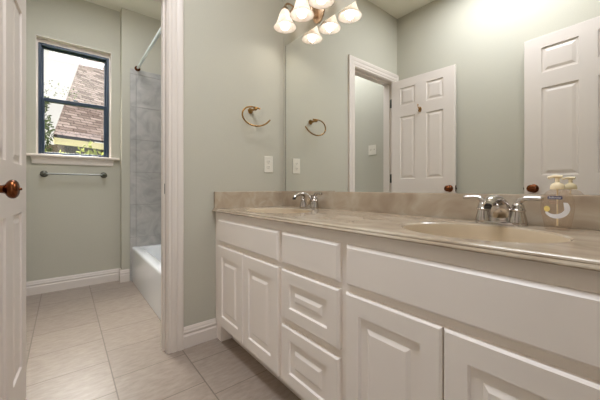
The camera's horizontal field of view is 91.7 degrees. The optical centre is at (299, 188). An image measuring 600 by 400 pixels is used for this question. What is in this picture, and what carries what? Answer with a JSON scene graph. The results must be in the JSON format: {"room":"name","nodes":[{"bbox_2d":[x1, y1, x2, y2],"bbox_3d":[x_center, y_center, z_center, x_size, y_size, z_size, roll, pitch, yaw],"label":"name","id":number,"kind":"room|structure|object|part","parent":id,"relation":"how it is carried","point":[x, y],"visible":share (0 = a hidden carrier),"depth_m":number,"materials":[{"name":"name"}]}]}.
{"room":"bathroom","nodes":[
{"label":"bathroom","id":0,"kind":"room"},
{"bbox_2d":[26,0,160,281],"bbox_3d":[-1.765,-0.433,3.073,1.710,2.743,0.236,0,0,-39],"label":"wall","id":1,"kind":"structure","parent":0,"point":[76,224],"depth_m":2.79,"materials":[{"name":"paint"}]},
{"bbox_2d":[26,35,119,165],"bbox_3d":[-2.148,-0.791,2.794,0.693,1.143,0.177,0,0,-39],"label":"window","id":2,"kind":"structure","parent":1,"relation":"attached to","point":[40,157],"depth_m":2.75,"materials":[{"name":"white wood"}]},
{"bbox_3d":[-2.148,-0.293,2.794,0.693,0.022,0.177,0,0,-39],"label":"sill","id":3,"kind":"part","parent":2,"relation":"part of","materials":[{"name":"white wood"}]},
{"bbox_3d":[-2.183,-0.815,2.833,0.539,1.021,0.073,0,0,-39],"label":"frame","id":4,"kind":"part","parent":2,"relation":"part of","materials":[{"name":"blue metal"}]},
{"bbox_3d":[-2.172,-0.577,2.819,0.495,0.513,0.030,0,0,-39],"label":"sash","id":5,"kind":"part","parent":2,"relation":"part of","materials":[{"name":"blue metal"}]},
{"bbox_3d":[-2.194,-1.053,2.846,0.495,0.500,0.032,0,0,-39],"label":"sash","id":6,"kind":"part","parent":2,"relation":"part of","materials":[{"name":"blue metal"}]},
{"bbox_2d":[40,171,106,177],"bbox_3d":[-2.102,-0.128,2.725,0.503,0.058,0.072,0,0,-39],"label":"towel bar","id":7,"kind":"object","parent":1,"relation":"attached to","point":[42,173],"visible":1,"depth_m":2.67,"materials":[{"name":"grey metal"}]},
{"bbox_3d":[-2.275,-0.128,2.585,0.058,0.058,0.072,0,0,-39],"label":"post","id":8,"kind":"part","parent":7,"relation":"part of","materials":[{"name":"grey metal"}]},
{"bbox_2d":[26,268,129,295],"bbox_3d":[-2.067,0.878,2.728,0.805,0.121,0.112,0,0,-39],"label":"baseboard","id":9,"kind":"structure","parent":1,"relation":"attached to","point":[36,287],"depth_m":2.75,"materials":[{"name":"white wood"}]},
{"bbox_2d":[130,68,160,280],"bbox_3d":[-1.413,-0.139,3.199,0.795,2.155,0.011,0,0,-39],"label":"wall tile","id":10,"kind":"structure","parent":1,"relation":"attached to","point":[145,87],"depth_m":3.03,"materials":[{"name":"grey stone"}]},
{"bbox_2d":[85,0,160,20],"bbox_3d":[-0.001,-1.854,1.301,2.400,0.100,5.300,0,0,-39],"label":"ceiling","id":11,"kind":"structure","parent":0,"point":[150,8],"depth_m":2.88,"materials":[{"name":"beige paint"}]},
{"bbox_2d":[26,281,300,399],"bbox_3d":[-0.001,0.989,1.301,2.400,0.100,5.300,0,0,-39],"label":"floor","id":12,"kind":"structure","parent":0,"point":[102,341],"depth_m":1.59,"materials":[{"name":"beige tile"}]},
{"bbox_2d":[132,244,160,319],"bbox_3d":[-0.938,0.766,2.616,0.769,0.345,1.491,0,0,-39],"label":"bathtub","id":13,"kind":"object","parent":12,"relation":"on","point":[146,260],"visible":0.23,"depth_m":2.46,"materials":[{"name":"white ceramic"}]},
{"bbox_2d":[216,212,599,399],"bbox_3d":[0.238,0.542,1.285,0.543,0.793,1.820,0,0,-39],"label":"vanity cabinet","id":14,"kind":"object","parent":12,"relation":"on","point":[330,314],"visible":0.95,"depth_m":0.81,"materials":[{"name":"wood"}]},
{"bbox_3d":[-0.392,0.583,1.646,0.019,0.476,0.316,0,0,-39],"label":"cabinet door","id":15,"kind":"part","parent":14,"relation":"part of","materials":[{"name":"wood"}]},
{"bbox_3d":[-0.190,0.583,1.398,0.019,0.476,0.316,0,0,-39],"label":"cabinet door","id":16,"kind":"part","parent":14,"relation":"part of","materials":[{"name":"wood"}]},
{"bbox_3d":[0.031,0.701,1.124,0.019,0.240,0.336,0,0,-39],"label":"drawer","id":17,"kind":"part","parent":14,"relation":"part of","materials":[{"name":"wood"}]},
{"bbox_3d":[0.031,0.448,1.124,0.019,0.206,0.336,0,0,-39],"label":"drawer","id":18,"kind":"part","parent":14,"relation":"part of","materials":[{"name":"wood"}]},
{"bbox_3d":[0.031,0.254,1.124,0.019,0.133,0.336,0,0,-39],"label":"drawer","id":19,"kind":"part","parent":14,"relation":"part of","materials":[{"name":"wood"}]},
{"bbox_3d":[0.256,0.583,0.847,0.019,0.476,0.317,0,0,-39],"label":"cabinet door","id":20,"kind":"part","parent":14,"relation":"part of","materials":[{"name":"wood"}]},
{"bbox_2d":[212,191,599,271],"bbox_3d":[0.235,0.141,1.283,0.552,0.238,1.820,0,0,-39],"label":"countertop","id":21,"kind":"structure","parent":14,"relation":"on","point":[446,220],"depth_m":1.03,"materials":[{"name":"beige stone"}]},
{"bbox_2d":[246,208,311,212],"bbox_3d":[-0.123,0.195,1.671,0.350,0.130,0.424,0,0,-39],"label":"sink","id":22,"kind":"object","parent":21,"relation":"in","point":[255,210],"depth_m":1.84,"materials":[{"name":"beige ceramic"}]},
{"bbox_2d":[292,192,321,208],"bbox_3d":[0.049,0.074,1.824,0.183,0.104,0.183,0,0,4],"label":"faucet","id":23,"kind":"object","parent":21,"relation":"on","point":[307,201],"visible":1,"depth_m":1.78,"materials":[{"name":"silver metal"}]},
{"bbox_3d":[0.019,0.072,1.796,0.156,0.100,0.094,0,0,-39],"label":"spout","id":24,"kind":"part","parent":23,"relation":"part of","materials":[{"name":"silver metal"}]},
{"bbox_3d":[0.024,0.085,1.866,0.055,0.075,0.055,0,0,-39],"label":"handle","id":25,"kind":"part","parent":23,"relation":"part of","materials":[{"name":"silver metal"}]},
{"bbox_3d":[0.089,0.085,1.786,0.055,0.075,0.055,0,0,-39],"label":"handle","id":26,"kind":"part","parent":23,"relation":"part of","materials":[{"name":"silver metal"}]},
{"bbox_2d":[403,224,570,242],"bbox_3d":[0.523,0.195,0.873,0.350,0.130,0.424,0,0,-39],"label":"sink","id":27,"kind":"object","parent":21,"relation":"in","point":[476,232],"depth_m":0.97,"materials":[{"name":"beige ceramic"}]},
{"bbox_2d":[463,195,543,225],"bbox_3d":[0.698,0.074,1.024,0.183,0.104,0.183,0,0,4],"label":"faucet","id":28,"kind":"object","parent":21,"relation":"on","point":[492,209],"visible":1,"depth_m":0.99,"materials":[{"name":"silver metal"}]},
{"bbox_3d":[0.655,0.044,1.088,0.025,0.037,0.081,0,0,-39],"label":"lever","id":29,"kind":"part","parent":28,"relation":"part of","materials":[{"name":"silver metal"}]},
{"bbox_3d":[0.672,0.085,1.066,0.055,0.075,0.055,0,0,-39],"label":"handle","id":30,"kind":"part","parent":28,"relation":"part of","materials":[{"name":"silver metal"}]},
{"bbox_3d":[0.668,0.072,0.995,0.156,0.100,0.094,0,0,-39],"label":"spout","id":31,"kind":"part","parent":28,"relation":"part of","materials":[{"name":"silver metal"}]},
{"bbox_3d":[0.705,0.121,1.026,0.052,0.010,0.156,0,0,-39],"label":"plate","id":32,"kind":"part","parent":28,"relation":"part of","materials":[{"name":"silver metal"}]},
{"bbox_3d":[0.738,0.085,0.985,0.055,0.075,0.055,0,0,-39],"label":"handle","id":33,"kind":"part","parent":28,"relation":"part of","materials":[{"name":"silver metal"}]},
{"bbox_3d":[0.755,0.044,0.964,0.025,0.037,0.081,0,0,-39],"label":"lever","id":34,"kind":"part","parent":28,"relation":"part of","materials":[{"name":"silver metal"}]},
{"bbox_2d":[544,175,569,225],"bbox_3d":[0.778,0.043,0.880,0.046,0.167,0.079,0,0,-43],"label":"soap bottle","id":35,"kind":"object","parent":21,"relation":"on","point":[557,185],"visible":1,"depth_m":0.87,"materials":[{"name":"beige plastic"}]},
{"bbox_3d":[0.760,0.028,0.868,0.003,0.009,0.035,0,0,-40],"label":"label plate","id":36,"kind":"part","parent":35,"relation":"part of","materials":[{"name":"blue"}]},
{"bbox_3d":[0.459,0.583,0.596,0.019,0.476,0.320,0,0,-39],"label":"cabinet door","id":37,"kind":"part","parent":14,"relation":"part of","materials":[{"name":"wood"}]},
{"bbox_2d":[184,0,282,326],"bbox_3d":[-0.768,-0.433,1.718,1.567,2.743,0.115,0,0,-39],"label":"wall","id":38,"kind":"structure","parent":0,"point":[233,49],"depth_m":1.86,"materials":[{"name":"paint"}]},
{"bbox_2d":[0,0,25,399],"bbox_3d":[-1.051,-0.084,1.033,0.179,2.030,0.664,0,0,-35],"label":"door","id":39,"kind":"structure","parent":38,"relation":"in","point":[12,12],"depth_m":1.07,"materials":[{"name":"white wood"}]},
{"bbox_3d":[-0.848,0.003,0.837,0.072,0.064,0.064,0,0,-35],"label":"knob","id":40,"kind":"part","parent":39,"relation":"part of","materials":[{"name":"orange metal"}]},
{"bbox_2d":[134,27,160,70],"bbox_3d":[-1.199,-1.226,2.408,0.054,0.054,1.499,0,0,-39],"label":"shower rod","id":41,"kind":"object","parent":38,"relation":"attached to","point":[137,68],"visible":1,"depth_m":2.57,"materials":[{"name":"white metal"}]},
{"bbox_2d":[154,0,167,353],"bbox_3d":[-1.033,-0.093,1.503,0.652,2.064,0.119,0,0,-39],"label":"trim","id":42,"kind":"structure","parent":38,"relation":"attached to","point":[164,3],"depth_m":1.68,"materials":[{"name":"white wood"}]},
{"bbox_2d":[168,0,183,353],"bbox_3d":[-0.984,-0.129,1.456,0.779,2.136,0.020,0,0,-39],"label":"trim","id":43,"kind":"structure","parent":38,"relation":"attached to","point":[175,7],"depth_m":1.66,"materials":[{"name":"white wood"}]},
{"bbox_2d":[184,318,216,348],"bbox_3d":[-0.595,0.878,1.774,0.227,0.121,0.016,0,0,-39],"label":"baseboard","id":44,"kind":"structure","parent":38,"relation":"attached to","point":[198,333],"depth_m":1.76,"materials":[{"name":"white wood"}]},
{"bbox_2d":[242,106,270,126],"bbox_3d":[-0.310,-0.478,1.964,0.220,0.140,0.078,0,0,-39],"label":"towel ring","id":45,"kind":"object","parent":38,"relation":"attached to","point":[250,110],"visible":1,"depth_m":1.93,"materials":[{"name":"gold metal"}]},
{"bbox_3d":[-0.315,-0.528,1.960,0.040,0.040,0.078,0,0,-39],"label":"post","id":46,"kind":"part","parent":45,"relation":"part of","materials":[{"name":"gold metal"}]},
{"bbox_2d":[264,156,272,172],"bbox_3d":[-0.224,-0.169,2.079,0.072,0.116,0.008,0,0,-39],"label":"electrical outlet","id":47,"kind":"object","parent":38,"relation":"attached to","point":[268,161],"visible":1,"depth_m":2.08,"materials":[{"name":"beige plastic"}]},
{"bbox_2d":[283,0,567,230],"bbox_3d":[0.950,-0.433,0.922,0.100,2.743,3.515,0,0,-39],"label":"wall","id":48,"kind":"structure","parent":0,"point":[302,28],"depth_m":2.07,"materials":[{"name":"paint"}]},
{"bbox_2d":[274,0,334,33],"bbox_3d":[0.032,-1.149,1.815,0.200,0.192,0.503,0,0,-39],"label":"vanity light","id":49,"kind":"object","parent":48,"relation":"attached to","point":[301,11],"visible":1,"depth_m":1.84,"materials":[{"name":"white glass"}]},
{"bbox_3d":[-0.100,-1.129,1.936,0.149,0.123,0.149,0,0,-39],"label":"lamp shade","id":50,"kind":"part","parent":49,"relation":"part of","materials":[{"name":"white glass"}]},
{"bbox_3d":[-0.100,-1.109,1.936,0.060,0.112,0.060,0,0,-39],"label":"bulb","id":51,"kind":"part","parent":49,"relation":"part of","materials":[{"name":"white glass"}]},
{"bbox_3d":[-0.080,-1.209,1.952,0.103,0.072,0.052,0,0,-39],"label":"arm","id":52,"kind":"part","parent":49,"relation":"part of","materials":[{"name":"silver metal"}]},
{"bbox_3d":[0.012,-1.129,1.799,0.149,0.123,0.149,0,0,-39],"label":"lamp shade","id":53,"kind":"part","parent":49,"relation":"part of","materials":[{"name":"white glass"}]},
{"bbox_3d":[0.012,-1.109,1.799,0.060,0.112,0.060,0,0,-39],"label":"bulb","id":54,"kind":"part","parent":49,"relation":"part of","materials":[{"name":"white glass"}]},
{"bbox_3d":[0.110,-1.136,1.853,0.031,0.162,0.112,0,0,-39],"label":"plate","id":55,"kind":"part","parent":49,"relation":"part of","materials":[{"name":"brown metal"}]},
{"bbox_3d":[0.123,-1.109,1.661,0.060,0.112,0.060,0,0,-39],"label":"bulb","id":56,"kind":"part","parent":49,"relation":"part of","materials":[{"name":"white glass"}]},
{"bbox_3d":[0.123,-1.129,1.661,0.149,0.123,0.149,0,0,-39],"label":"lamp shade","id":57,"kind":"part","parent":49,"relation":"part of","materials":[{"name":"white glass"}]},
{"bbox_2d":[282,191,599,229],"bbox_3d":[0.442,0.076,1.451,0.020,0.110,1.820,0,0,-39],"label":"backsplash","id":58,"kind":"structure","parent":48,"relation":"attached to","point":[584,213],"depth_m":1.22,"materials":[{"name":"beige stone"}]},
{"bbox_2d":[286,0,599,194],"bbox_3d":[0.457,-0.511,1.444,0.007,1.064,1.780,0,0,-39],"label":"wall mirror","id":59,"kind":"object","parent":48,"relation":"attached to","point":[397,96],"visible":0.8,"depth_m":1.24,"materials":[{"name":"white mirror"}]},
{"label":"outside","id":60,"kind":"structure","parent":0,"visible":0},
{"bbox_3d":[-13.312,1.339,18.444,50.000,0.200,38.100,0,0,-39],"label":"ground","id":61,"kind":"structure","parent":60,"visible":0},
{"bbox_2d":[44,80,78,151],"bbox_3d":[-5.386,-0.538,5.893,1.455,3.558,0.838,0,0,-39],"label":"tree","id":62,"kind":"object","parent":61,"relation":"on","point":[46,103],"visible":0.06,"depth_m":6.01,"materials":[{"name":"green plant"}]},
{"bbox_2d":[45,140,103,154],"bbox_3d":[-4.062,0.230,5.289,3.542,2.241,0.816,0,0,-39],"label":"hedge","id":63,"kind":"object","parent":61,"relation":"on","point":[88,152],"visible":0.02,"depth_m":5.36,"materials":[{"name":"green plant"}]},
{"bbox_2d":[46,58,103,154],"bbox_3d":[-7.565,-3.453,12.820,9.306,9.383,9.144,0,0,28],"label":"neighbor house","id":64,"kind":"structure","parent":61,"relation":"on","point":[76,126],"depth_m":7.74,"materials":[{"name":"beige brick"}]}
]}

